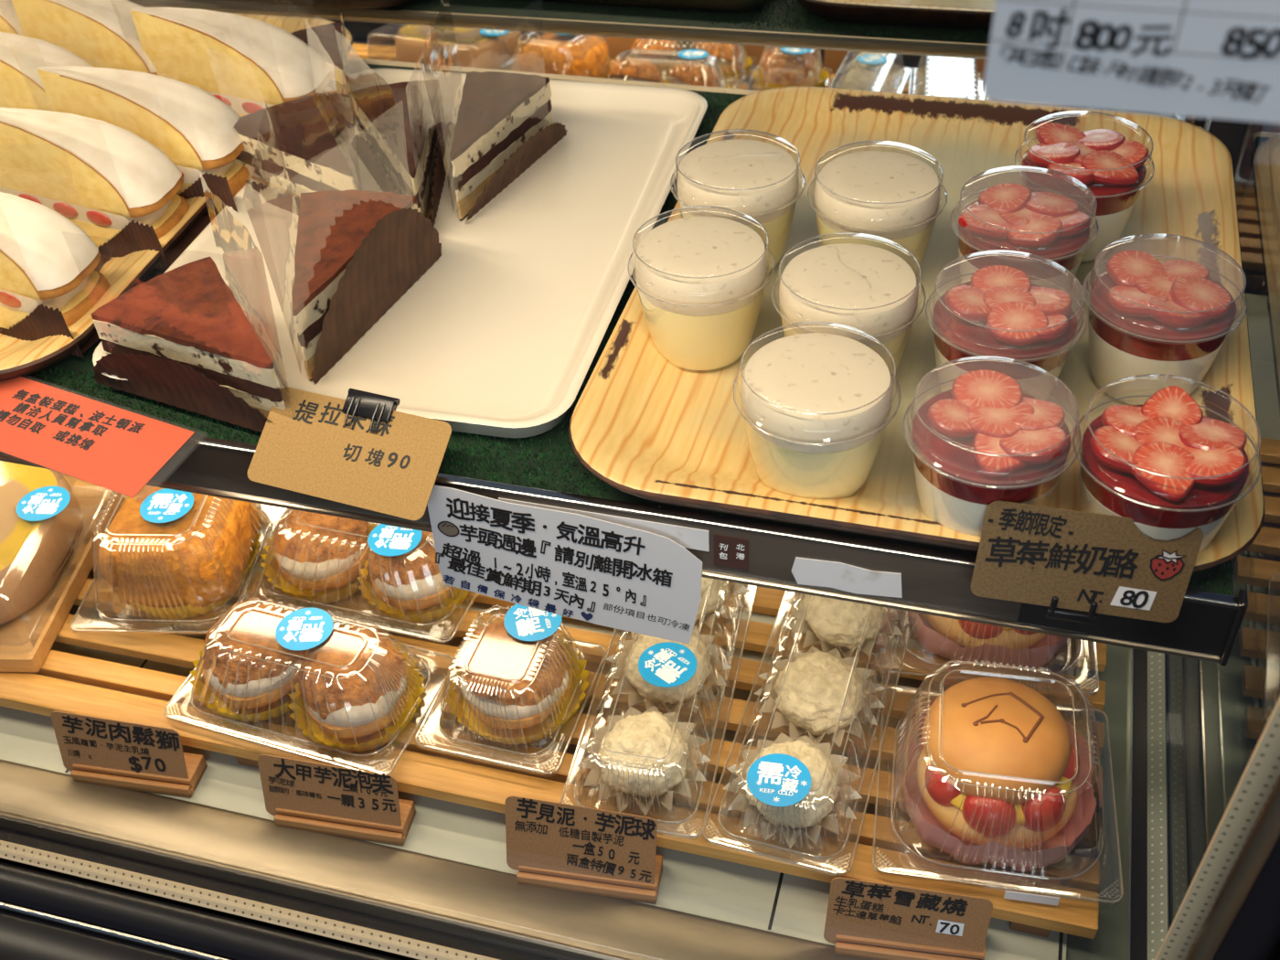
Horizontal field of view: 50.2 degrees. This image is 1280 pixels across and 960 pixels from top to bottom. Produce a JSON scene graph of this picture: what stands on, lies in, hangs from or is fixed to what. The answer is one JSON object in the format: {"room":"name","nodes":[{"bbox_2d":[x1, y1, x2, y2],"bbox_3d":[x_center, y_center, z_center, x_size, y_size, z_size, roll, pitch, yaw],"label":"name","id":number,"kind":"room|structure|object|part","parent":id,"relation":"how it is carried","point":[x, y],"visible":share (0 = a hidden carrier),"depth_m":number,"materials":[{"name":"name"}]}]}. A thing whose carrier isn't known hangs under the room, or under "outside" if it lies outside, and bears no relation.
{"room":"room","nodes":[
{"label":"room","id":0,"kind":"room"},
{"bbox_2d":[0,528,1079,959],"bbox_3d":[-0.470,-0.034,1.272,1.703,0.010,0.702,9,43,13],"label":"display shelf","id":1,"kind":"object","parent":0,"point":[707,887],"depth_m":0.94,"materials":[{"name":"beige wood"}]},
{"bbox_2d":[50,711,207,797],"bbox_3d":[-0.362,0.187,0.958,0.098,0.061,0.028,5,42,10],"label":"price card","id":2,"kind":"object","parent":1,"relation":"on","point":[95,750],"visible":1,"depth_m":0.96,"materials":[{"name":"brown"}]},
{"bbox_2d":[257,754,415,845],"bbox_3d":[-0.207,0.211,0.921,0.100,0.061,0.028,6,42,10],"label":"price card","id":3,"kind":"object","parent":1,"relation":"on","point":[300,794],"visible":1,"depth_m":0.92,"materials":[{"name":"brown paper"}]},
{"bbox_2d":[0,759,873,959],"bbox_3d":[-0.570,0.206,1.003,1.703,0.016,0.046,9,43,13],"label":"trim","id":4,"kind":"structure","parent":1,"relation":"attached to","point":[486,905],"depth_m":0.90,"materials":[{"name":"metal"}]},
{"bbox_2d":[0,471,1106,938],"bbox_3d":[-0.337,0.015,1.177,1.417,0.030,0.510,9,43,13],"label":"rack","id":5,"kind":"object","parent":1,"relation":"on","point":[470,784],"visible":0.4,"depth_m":0.96,"materials":[{"name":"brown wood"}]},
{"bbox_2d":[0,487,124,671],"bbox_3d":[-0.530,0.074,1.086,0.180,0.018,0.190,0,41,4],"label":"wooden riser","id":6,"kind":"object","parent":5,"relation":"on","point":[26,639],"visible":0.57,"depth_m":1.04,"materials":[{"name":"brown wood"}]},
{"bbox_2d":[6,475,70,573],"bbox_3d":[-0.531,0.046,1.064,0.183,0.053,0.192,0,41,4],"label":"clear box","id":7,"kind":"object","parent":6,"relation":"on","point":[46,502],"visible":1,"depth_m":1.05,"materials":[{"name":"plastic"}]},
{"bbox_2d":[0,460,83,624],"bbox_3d":[-0.527,0.048,1.064,0.167,0.045,0.174,0,41,4],"label":"pastry","id":8,"kind":"object","parent":7,"relation":"in","point":[48,549],"visible":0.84,"depth_m":1.04,"materials":[{"name":"yellow food"}]},
{"bbox_2d":[70,488,269,633],"bbox_3d":[-0.360,0.044,1.061,0.135,0.081,0.151,0,41,4],"label":"box","id":9,"kind":"object","parent":5,"relation":"on","point":[165,505],"visible":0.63,"depth_m":1.03,"materials":[{"name":"plastic"}]},
{"bbox_2d":[98,484,260,619],"bbox_3d":[-0.356,0.046,1.063,0.116,0.070,0.126,0,41,4],"label":"bun","id":10,"kind":"object","parent":9,"relation":"in","point":[204,578],"visible":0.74,"depth_m":1.02,"materials":[{"name":"orange food"}]},
{"bbox_2d":[163,597,455,774],"bbox_3d":[-0.236,0.132,0.963,0.181,0.066,0.113,11,43,16],"label":"box","id":11,"kind":"object","parent":5,"relation":"on","point":[303,628],"visible":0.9,"depth_m":0.95,"materials":[{"name":"plastic"}]},
{"bbox_2d":[189,602,309,722],"bbox_3d":[-0.275,0.126,0.976,0.096,0.057,0.095,1,41,5],"label":"cream puff","id":12,"kind":"object","parent":11,"relation":"in","point":[255,626],"visible":0.84,"depth_m":0.96,"materials":[{"name":"brown food"}]},
{"bbox_2d":[287,625,424,752],"bbox_3d":[-0.199,0.142,0.951,0.096,0.060,0.095,-11,42,-8],"label":"cream puff","id":13,"kind":"object","parent":11,"relation":"in","point":[363,707],"visible":0.98,"depth_m":0.94,"materials":[{"name":"brown food"}]},
{"bbox_2d":[236,508,477,642],"bbox_3d":[-0.210,0.054,1.050,0.181,0.066,0.113,10,43,15],"label":"box","id":14,"kind":"object","parent":5,"relation":"on","point":[384,539],"visible":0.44,"depth_m":1.02,"materials":[{"name":"plastic"}]},
{"bbox_2d":[260,509,375,604],"bbox_3d":[-0.248,0.049,1.060,0.096,0.060,0.095,5,42,9],"label":"cream puff","id":15,"kind":"object","parent":14,"relation":"in","point":[358,555],"visible":0.81,"depth_m":1.04,"materials":[{"name":"brown food"}]},
{"bbox_2d":[356,530,469,624],"bbox_3d":[-0.170,0.064,1.039,0.093,0.059,0.093,-7,41,-4],"label":"cream puff","id":16,"kind":"object","parent":14,"relation":"in","point":[423,595],"visible":0.66,"depth_m":1.02,"materials":[{"name":"brown food"}]},
{"bbox_2d":[415,604,606,774],"bbox_3d":[-0.090,0.137,0.950,0.105,0.064,0.119,9,43,14],"label":"box","id":17,"kind":"object","parent":5,"relation":"on","point":[523,623],"visible":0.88,"depth_m":0.94,"materials":[{"name":"plastic"}]},
{"bbox_2d":[444,620,589,745],"bbox_3d":[-0.087,0.134,0.953,0.103,0.059,0.103,-14,42,-13],"label":"cream puff","id":18,"kind":"object","parent":17,"relation":"in","point":[496,653],"visible":0.88,"depth_m":0.93,"materials":[{"name":"brown food"}]},
{"bbox_2d":[559,578,757,837],"bbox_3d":[0.020,0.128,0.960,0.097,0.054,0.259,6,42,11],"label":"box","id":19,"kind":"object","parent":5,"relation":"on","point":[667,664],"visible":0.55,"depth_m":0.92,"materials":[{"name":"plastic"}]},
{"bbox_2d":[576,705,710,815],"bbox_3d":[0.003,0.182,0.904,0.089,0.045,0.090,-33,49,-30],"label":"ball","id":20,"kind":"object","parent":19,"relation":"in","point":[650,732],"visible":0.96,"depth_m":0.89,"materials":[{"name":"food"}]},
{"bbox_2d":[604,625,731,718],"bbox_3d":[0.019,0.131,0.962,0.090,0.046,0.091,-4,41,-1],"label":"ball","id":21,"kind":"object","parent":19,"relation":"in","point":[638,689],"visible":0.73,"depth_m":0.95,"materials":[{"name":"food"}]},
{"bbox_2d":[693,576,750,628],"bbox_3d":[0.037,0.078,1.020,0.091,0.047,0.088,-18,43,-17],"label":"ball","id":22,"kind":"object","parent":19,"relation":"in","point":[711,606],"visible":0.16,"depth_m":1.00,"materials":[{"name":"food"}]},
{"bbox_2d":[702,591,912,874],"bbox_3d":[0.124,0.144,0.936,0.097,0.054,0.259,11,43,15],"label":"box","id":23,"kind":"object","parent":5,"relation":"on","point":[774,779],"visible":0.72,"depth_m":0.87,"materials":[{"name":"plastic"}]},
{"bbox_2d":[722,732,862,848],"bbox_3d":[0.099,0.196,0.881,0.091,0.046,0.089,-12,42,-9],"label":"ball","id":24,"kind":"object","parent":23,"relation":"in","point":[815,756],"visible":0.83,"depth_m":0.87,"materials":[{"name":"food"}]},
{"bbox_2d":[753,646,885,746],"bbox_3d":[0.123,0.146,0.938,0.090,0.045,0.091,20,46,24],"label":"ball","id":25,"kind":"object","parent":23,"relation":"in","point":[811,701],"visible":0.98,"depth_m":0.92,"materials":[{"name":"food"}]},
{"bbox_2d":[784,593,906,658],"bbox_3d":[0.149,0.095,0.993,0.088,0.046,0.090,-3,41,0],"label":"ball","id":26,"kind":"object","parent":23,"relation":"in","point":[830,624],"visible":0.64,"depth_m":0.97,"materials":[{"name":"food"}]},
{"bbox_2d":[907,611,1067,671],"bbox_3d":[0.255,0.074,0.991,0.120,0.071,0.120,5,42,10],"label":"bun","id":27,"kind":"object","parent":5,"relation":"on","point":[1031,649],"visible":0.11,"depth_m":0.96,"materials":[{"name":"pink food"}]},
{"bbox_2d":[880,609,1099,693],"bbox_3d":[0.255,0.073,0.990,0.151,0.077,0.151,5,42,9],"label":"box","id":28,"kind":"object","parent":5,"relation":"on","point":[1080,645],"visible":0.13,"depth_m":0.96,"materials":[{"name":"plastic"}]},
{"bbox_2d":[871,659,1123,905],"bbox_3d":[0.229,0.180,0.870,0.151,0.077,0.151,5,42,9],"label":"box","id":29,"kind":"object","parent":5,"relation":"on","point":[1089,725],"visible":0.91,"depth_m":0.86,"materials":[{"name":"plastic"}]},
{"bbox_2d":[903,677,1096,871],"bbox_3d":[0.230,0.180,0.870,0.122,0.072,0.122,5,42,10],"label":"bun","id":30,"kind":"object","parent":5,"relation":"on","point":[997,726],"visible":0.99,"depth_m":0.85,"materials":[{"name":"brown food"}]},
{"bbox_2d":[504,795,662,903],"bbox_3d":[-0.038,0.233,0.876,0.100,0.072,0.028,5,42,10],"label":"price card","id":31,"kind":"object","parent":1,"relation":"on","point":[551,845],"visible":1,"depth_m":0.87,"materials":[{"name":"brown"}]},
{"bbox_2d":[823,877,992,959],"bbox_3d":[0.163,0.267,0.833,0.098,0.061,0.028,4,42,9],"label":"price card","id":32,"kind":"object","parent":1,"relation":"on","point":[869,920],"visible":1,"depth_m":0.83,"materials":[{"name":"brown"}]},
{"bbox_2d":[0,163,1279,959],"bbox_3d":[0.066,1.157,1.012,6.000,0.020,6.000,9,43,13],"label":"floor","id":33,"kind":"structure","parent":0,"point":[1259,214],"depth_m":2.73,"materials":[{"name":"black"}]},
{"bbox_2d":[128,0,1205,127],"bbox_3d":[-0.365,-0.602,1.224,1.764,0.959,0.067,8,42,12],"label":"wall","id":34,"kind":"structure","parent":0,"point":[930,48],"depth_m":1.24,"materials":[{"name":"white mirror"}]},
{"bbox_2d":[64,623,1077,959],"bbox_3d":[0.005,0.054,1.133,0.693,0.001,0.641,9,43,13],"label":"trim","id":35,"kind":"structure","parent":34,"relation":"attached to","point":[1060,957],"depth_m":0.88,"materials":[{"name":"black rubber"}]},
{"bbox_2d":[0,57,1247,666],"bbox_3d":[-0.408,-0.214,1.101,1.650,0.048,0.550,9,43,13],"label":"display shelf","id":36,"kind":"object","parent":34,"relation":"attached to","point":[1207,625],"visible":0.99,"depth_m":0.77,"materials":[{"name":"metal"}]},
{"bbox_2d":[0,376,194,497],"bbox_3d":[-0.375,-0.036,0.859,0.216,0.009,0.061,16,45,21],"label":"notice sheet","id":37,"kind":"object","parent":36,"relation":"on","point":[118,450],"visible":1,"depth_m":0.85,"materials":[{"name":"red paper"}]},
{"bbox_3d":[-0.481,-0.041,0.909,1.646,0.039,0.005,9,43,13],"label":"rail","id":38,"kind":"part","parent":36,"relation":"part of","materials":[{"name":"plastic"}]},
{"bbox_2d":[427,485,702,644],"bbox_3d":[-0.046,0.051,0.816,0.171,0.098,0.001,9,43,14],"label":"card","id":39,"kind":"object","parent":36,"relation":"attached to","point":[576,566],"visible":1,"depth_m":0.81,"materials":[{"name":"white paper"}]},
{"bbox_2d":[22,62,1234,596],"bbox_3d":[-0.411,-0.227,1.090,1.644,0.007,0.528,9,43,13],"label":"mat","id":40,"kind":"object","parent":36,"relation":"on","point":[548,460],"visible":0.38,"depth_m":0.83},
{"bbox_2d":[0,11,352,381],"bbox_3d":[-0.537,-0.264,1.122,0.460,0.023,0.570,7,42,12],"label":"wooden tray","id":41,"kind":"object","parent":40,"relation":"on","point":[18,357],"visible":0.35,"depth_m":0.95,"materials":[{"name":"brown wood"}]},
{"bbox_2d":[0,0,24,36],"bbox_3d":[-0.595,-0.417,1.221,0.173,0.117,0.084,6,42,11],"label":"cake slice","id":42,"kind":"object","parent":41,"relation":"on","point":[9,22],"visible":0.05,"depth_m":1.19,"materials":[{"name":"beige food"}]},
{"bbox_2d":[0,32,94,111],"bbox_3d":[-0.513,-0.325,1.110,0.173,0.117,0.084,6,42,11],"label":"cake slice","id":43,"kind":"object","parent":41,"relation":"on","point":[21,85],"visible":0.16,"depth_m":1.09,"materials":[{"name":"beige food"}]},
{"bbox_2d":[0,191,109,357],"bbox_3d":[-0.449,-0.159,0.917,0.173,0.116,0.084,6,42,11],"label":"cake slice","id":44,"kind":"object","parent":41,"relation":"on","point":[49,280],"visible":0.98,"depth_m":0.91,"materials":[{"name":"beige food"}]},
{"bbox_2d":[11,0,157,74],"bbox_3d":[-0.465,-0.377,1.166,0.173,0.117,0.084,6,42,11],"label":"cake slice","id":45,"kind":"object","parent":41,"relation":"on","point":[103,33],"visible":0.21,"depth_m":1.15,"materials":[{"name":"beige food"}]},
{"bbox_2d":[0,106,210,270],"bbox_3d":[-0.418,-0.228,0.994,0.173,0.116,0.084,6,42,11],"label":"cake slice","id":46,"kind":"object","parent":41,"relation":"on","point":[111,182],"visible":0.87,"depth_m":0.98,"materials":[{"name":"beige food"}]},
{"bbox_2d":[37,65,251,215],"bbox_3d":[-0.384,-0.273,1.043,0.176,0.116,0.085,6,42,10],"label":"cake slice","id":47,"kind":"object","parent":41,"relation":"on","point":[193,127],"visible":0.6,"depth_m":1.03,"materials":[{"name":"beige food"}]},
{"bbox_2d":[130,7,348,122],"bbox_3d":[-0.341,-0.344,1.121,0.181,0.117,0.090,7,42,12],"label":"cake slice","id":48,"kind":"object","parent":41,"relation":"on","point":[243,62],"visible":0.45,"depth_m":1.11,"materials":[{"name":"beige food"}]},
{"bbox_2d":[92,67,707,437],"bbox_3d":[-0.151,-0.191,1.016,0.327,0.019,0.462,7,42,12],"label":"serving tray","id":49,"kind":"object","parent":40,"relation":"on","point":[500,336],"visible":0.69,"depth_m":0.97,"materials":[{"name":"beige plastic"}]},
{"bbox_2d":[91,171,294,432],"bbox_3d":[-0.266,-0.105,0.829,0.163,0.135,0.104,31,51,33],"label":"slice","id":50,"kind":"object","parent":49,"relation":"on","point":[190,337],"visible":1,"depth_m":0.84,"materials":[{"name":"brown food"}]},
{"bbox_2d":[233,19,362,212],"bbox_3d":[-0.248,-0.259,1.010,0.086,0.126,0.161,-28,47,-26],"label":"slice","id":51,"kind":"object","parent":49,"relation":"on","point":[315,145],"visible":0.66,"depth_m":1.02,"materials":[{"name":"brown food"}]},
{"bbox_2d":[290,0,354,127],"bbox_3d":[-0.262,-0.356,1.145,0.060,0.096,0.108,-20,44,-18],"label":"plastic wrap","id":52,"kind":"object","parent":49,"relation":"on","point":[325,34],"visible":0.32,"depth_m":1.15,"materials":[{"name":"clear plastic"}]},
{"bbox_2d":[256,100,441,383],"bbox_3d":[-0.204,-0.163,0.886,0.100,0.141,0.173,3,42,7],"label":"slice","id":53,"kind":"object","parent":49,"relation":"on","point":[355,253],"visible":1,"depth_m":0.90,"materials":[{"name":"brown food"}]},
{"bbox_2d":[247,386,451,520],"bbox_3d":[-0.172,-0.020,0.810,0.118,0.039,0.059,12,43,17],"label":"price card","id":54,"kind":"object","parent":49,"relation":"attached to","point":[358,451],"visible":1,"depth_m":0.81,"materials":[{"name":"brown"}]},
{"bbox_2d":[332,10,451,226],"bbox_3d":[-0.178,-0.271,1.019,0.086,0.127,0.176,-10,42,-8],"label":"slice","id":55,"kind":"object","parent":49,"relation":"on","point":[400,140],"visible":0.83,"depth_m":1.03,"materials":[{"name":"brown food"}]},
{"bbox_2d":[433,0,568,223],"bbox_3d":[-0.119,-0.285,1.029,0.084,0.130,0.163,7,42,12],"label":"slice","id":56,"kind":"object","parent":49,"relation":"on","point":[502,122],"visible":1,"depth_m":1.04,"materials":[{"name":"brown food"}]},
{"bbox_2d":[568,85,1264,572],"bbox_3d":[0.200,-0.133,0.924,0.390,0.023,0.520,9,43,13],"label":"wooden tray","id":57,"kind":"object","parent":40,"relation":"on","point":[650,427],"visible":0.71,"depth_m":0.87,"materials":[{"name":"brown wood"}]},
{"bbox_2d":[627,205,775,370],"bbox_3d":[0.039,-0.118,0.864,0.092,0.082,0.092,9,43,13],"label":"cup","id":58,"kind":"object","parent":57,"relation":"on","point":[700,281],"visible":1,"depth_m":0.84,"materials":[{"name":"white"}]},
{"bbox_3d":[0.038,-0.140,0.844,0.092,0.022,0.092,9,43,13],"label":"lid","id":59,"kind":"part","parent":58,"relation":"part of","materials":[{"name":"plastic"}]},
{"bbox_2d":[670,129,805,272],"bbox_3d":[0.067,-0.186,0.940,0.092,0.082,0.092,9,43,13],"label":"cup","id":60,"kind":"object","parent":57,"relation":"on","point":[759,180],"visible":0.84,"depth_m":0.91,"materials":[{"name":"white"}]},
{"bbox_3d":[0.066,-0.208,0.920,0.092,0.022,0.092,9,43,13],"label":"lid","id":61,"kind":"part","parent":60,"relation":"part of","materials":[{"name":"plastic"}]},
{"bbox_2d":[732,321,901,499],"bbox_3d":[0.098,-0.032,0.762,0.092,0.082,0.092,9,43,13],"label":"cup","id":62,"kind":"object","parent":57,"relation":"on","point":[816,407],"visible":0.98,"depth_m":0.73,"materials":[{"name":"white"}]},
{"bbox_3d":[0.096,-0.055,0.743,0.092,0.022,0.092,9,43,13],"label":"lid","id":63,"kind":"part","parent":62,"relation":"part of","materials":[{"name":"plastic"}]},
{"bbox_2d":[770,232,926,379],"bbox_3d":[0.126,-0.095,0.832,0.092,0.082,0.092,9,43,13],"label":"cup","id":64,"kind":"object","parent":57,"relation":"on","point":[871,290],"visible":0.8,"depth_m":0.80,"materials":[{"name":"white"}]},
{"bbox_2d":[807,140,947,274],"bbox_3d":[0.158,-0.173,0.919,0.092,0.082,0.092,9,43,13],"label":"cup","id":65,"kind":"object","parent":57,"relation":"on","point":[894,197],"visible":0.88,"depth_m":0.89,"materials":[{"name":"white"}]},
{"bbox_3d":[0.157,-0.195,0.899,0.092,0.022,0.092,9,43,13],"label":"lid","id":66,"kind":"part","parent":65,"relation":"part of","materials":[{"name":"plastic"}]},
{"bbox_2d":[902,355,1081,552],"bbox_3d":[0.185,-0.010,0.731,0.092,0.082,0.092,9,43,13],"label":"cup","id":67,"kind":"object","parent":57,"relation":"on","point":[982,441],"visible":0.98,"depth_m":0.71,"materials":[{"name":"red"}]},
{"bbox_3d":[0.184,-0.033,0.712,0.092,0.022,0.092,9,43,13],"label":"lid","id":68,"kind":"part","parent":67,"relation":"part of","materials":[{"name":"plastic"}]},
{"bbox_2d":[925,249,1087,401],"bbox_3d":[0.214,-0.080,0.810,0.092,0.082,0.092,9,43,13],"label":"cup","id":69,"kind":"object","parent":57,"relation":"on","point":[999,313],"visible":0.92,"depth_m":0.78,"materials":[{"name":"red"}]},
{"bbox_2d":[950,166,1098,292],"bbox_3d":[0.246,-0.148,0.885,0.092,0.082,0.092,-16,43,-14],"label":"cup","id":70,"kind":"object","parent":57,"relation":"on","point":[1008,217],"visible":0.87,"depth_m":0.86,"materials":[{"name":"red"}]},
{"bbox_2d":[1013,110,1154,262],"bbox_3d":[0.301,-0.198,0.939,0.092,0.082,0.092,-23,45,-21],"label":"cup","id":71,"kind":"object","parent":57,"relation":"on","point":[1113,166],"visible":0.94,"depth_m":0.91,"materials":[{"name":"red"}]},
{"bbox_3d":[0.300,-0.221,0.919,0.092,0.022,0.092,-23,45,-21],"label":"lid","id":72,"kind":"part","parent":71,"relation":"part of","materials":[{"name":"plastic"}]},
{"bbox_2d":[970,501,1203,624],"bbox_3d":[0.229,0.045,0.706,0.109,0.070,0.013,5,42,10],"label":"price card","id":73,"kind":"object","parent":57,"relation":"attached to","point":[1080,566],"visible":1,"depth_m":0.70,"materials":[{"name":"brown cardboard"}]},
{"bbox_2d":[1082,233,1246,405],"bbox_3d":[0.308,-0.091,0.816,0.092,0.082,0.092,-32,49,-29],"label":"cup","id":74,"kind":"object","parent":57,"relation":"on","point":[1146,315],"visible":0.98,"depth_m":0.79,"materials":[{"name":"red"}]},
{"bbox_3d":[0.307,-0.114,0.797,0.092,0.022,0.092,-32,49,-29],"label":"lid","id":75,"kind":"part","parent":74,"relation":"part of","materials":[{"name":"plastic"}]},
{"bbox_2d":[1072,373,1260,552],"bbox_3d":[0.270,0.001,0.713,0.092,0.082,0.092,9,43,13],"label":"cup","id":76,"kind":"object","parent":57,"relation":"on","point":[1163,465],"visible":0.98,"depth_m":0.69,"materials":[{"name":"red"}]},
{"bbox_3d":[0.259,0.072,0.731,0.106,0.038,0.001,9,43,13],"label":"rail","id":77,"kind":"part","parent":36,"relation":"part of","materials":[{"name":"black plastic"}]},
{"bbox_2d":[1066,643,1130,959],"bbox_3d":[0.359,0.114,1.055,0.036,0.010,0.760,9,43,13],"label":"trim","id":78,"kind":"structure","parent":34,"relation":"attached to","point":[1109,943],"depth_m":0.92,"materials":[{"name":"grey"}]},
{"bbox_2d":[1125,117,1279,959],"bbox_3d":[0.433,-0.190,0.741,0.161,0.910,0.780,9,43,13],"label":"display case","id":79,"kind":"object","parent":34,"relation":"in","point":[1207,720],"depth_m":0.98,"materials":[{"name":"clear glass"}]},
{"bbox_2d":[0,697,1279,959],"bbox_3d":[-0.582,-0.039,0.667,1.916,0.939,0.128,9,43,13],"label":"frame","id":80,"kind":"structure","parent":79,"relation":"attached to","point":[44,916],"depth_m":0.89,"materials":[{"name":"silver metal"}]},
{"bbox_3d":[-0.553,0.018,0.659,1.840,0.855,0.094,9,48,13],"label":"frame","id":81,"kind":"part","parent":80,"relation":"part of","materials":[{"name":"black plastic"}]},
{"bbox_2d":[982,0,1279,123],"bbox_3d":[0.139,-0.116,0.305,0.113,0.081,0.008,7,42,12],"label":"price sign","id":82,"kind":"object","parent":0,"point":[1202,58],"visible":1,"depth_m":0.33,"materials":[{"name":"white paper"}]}
]}

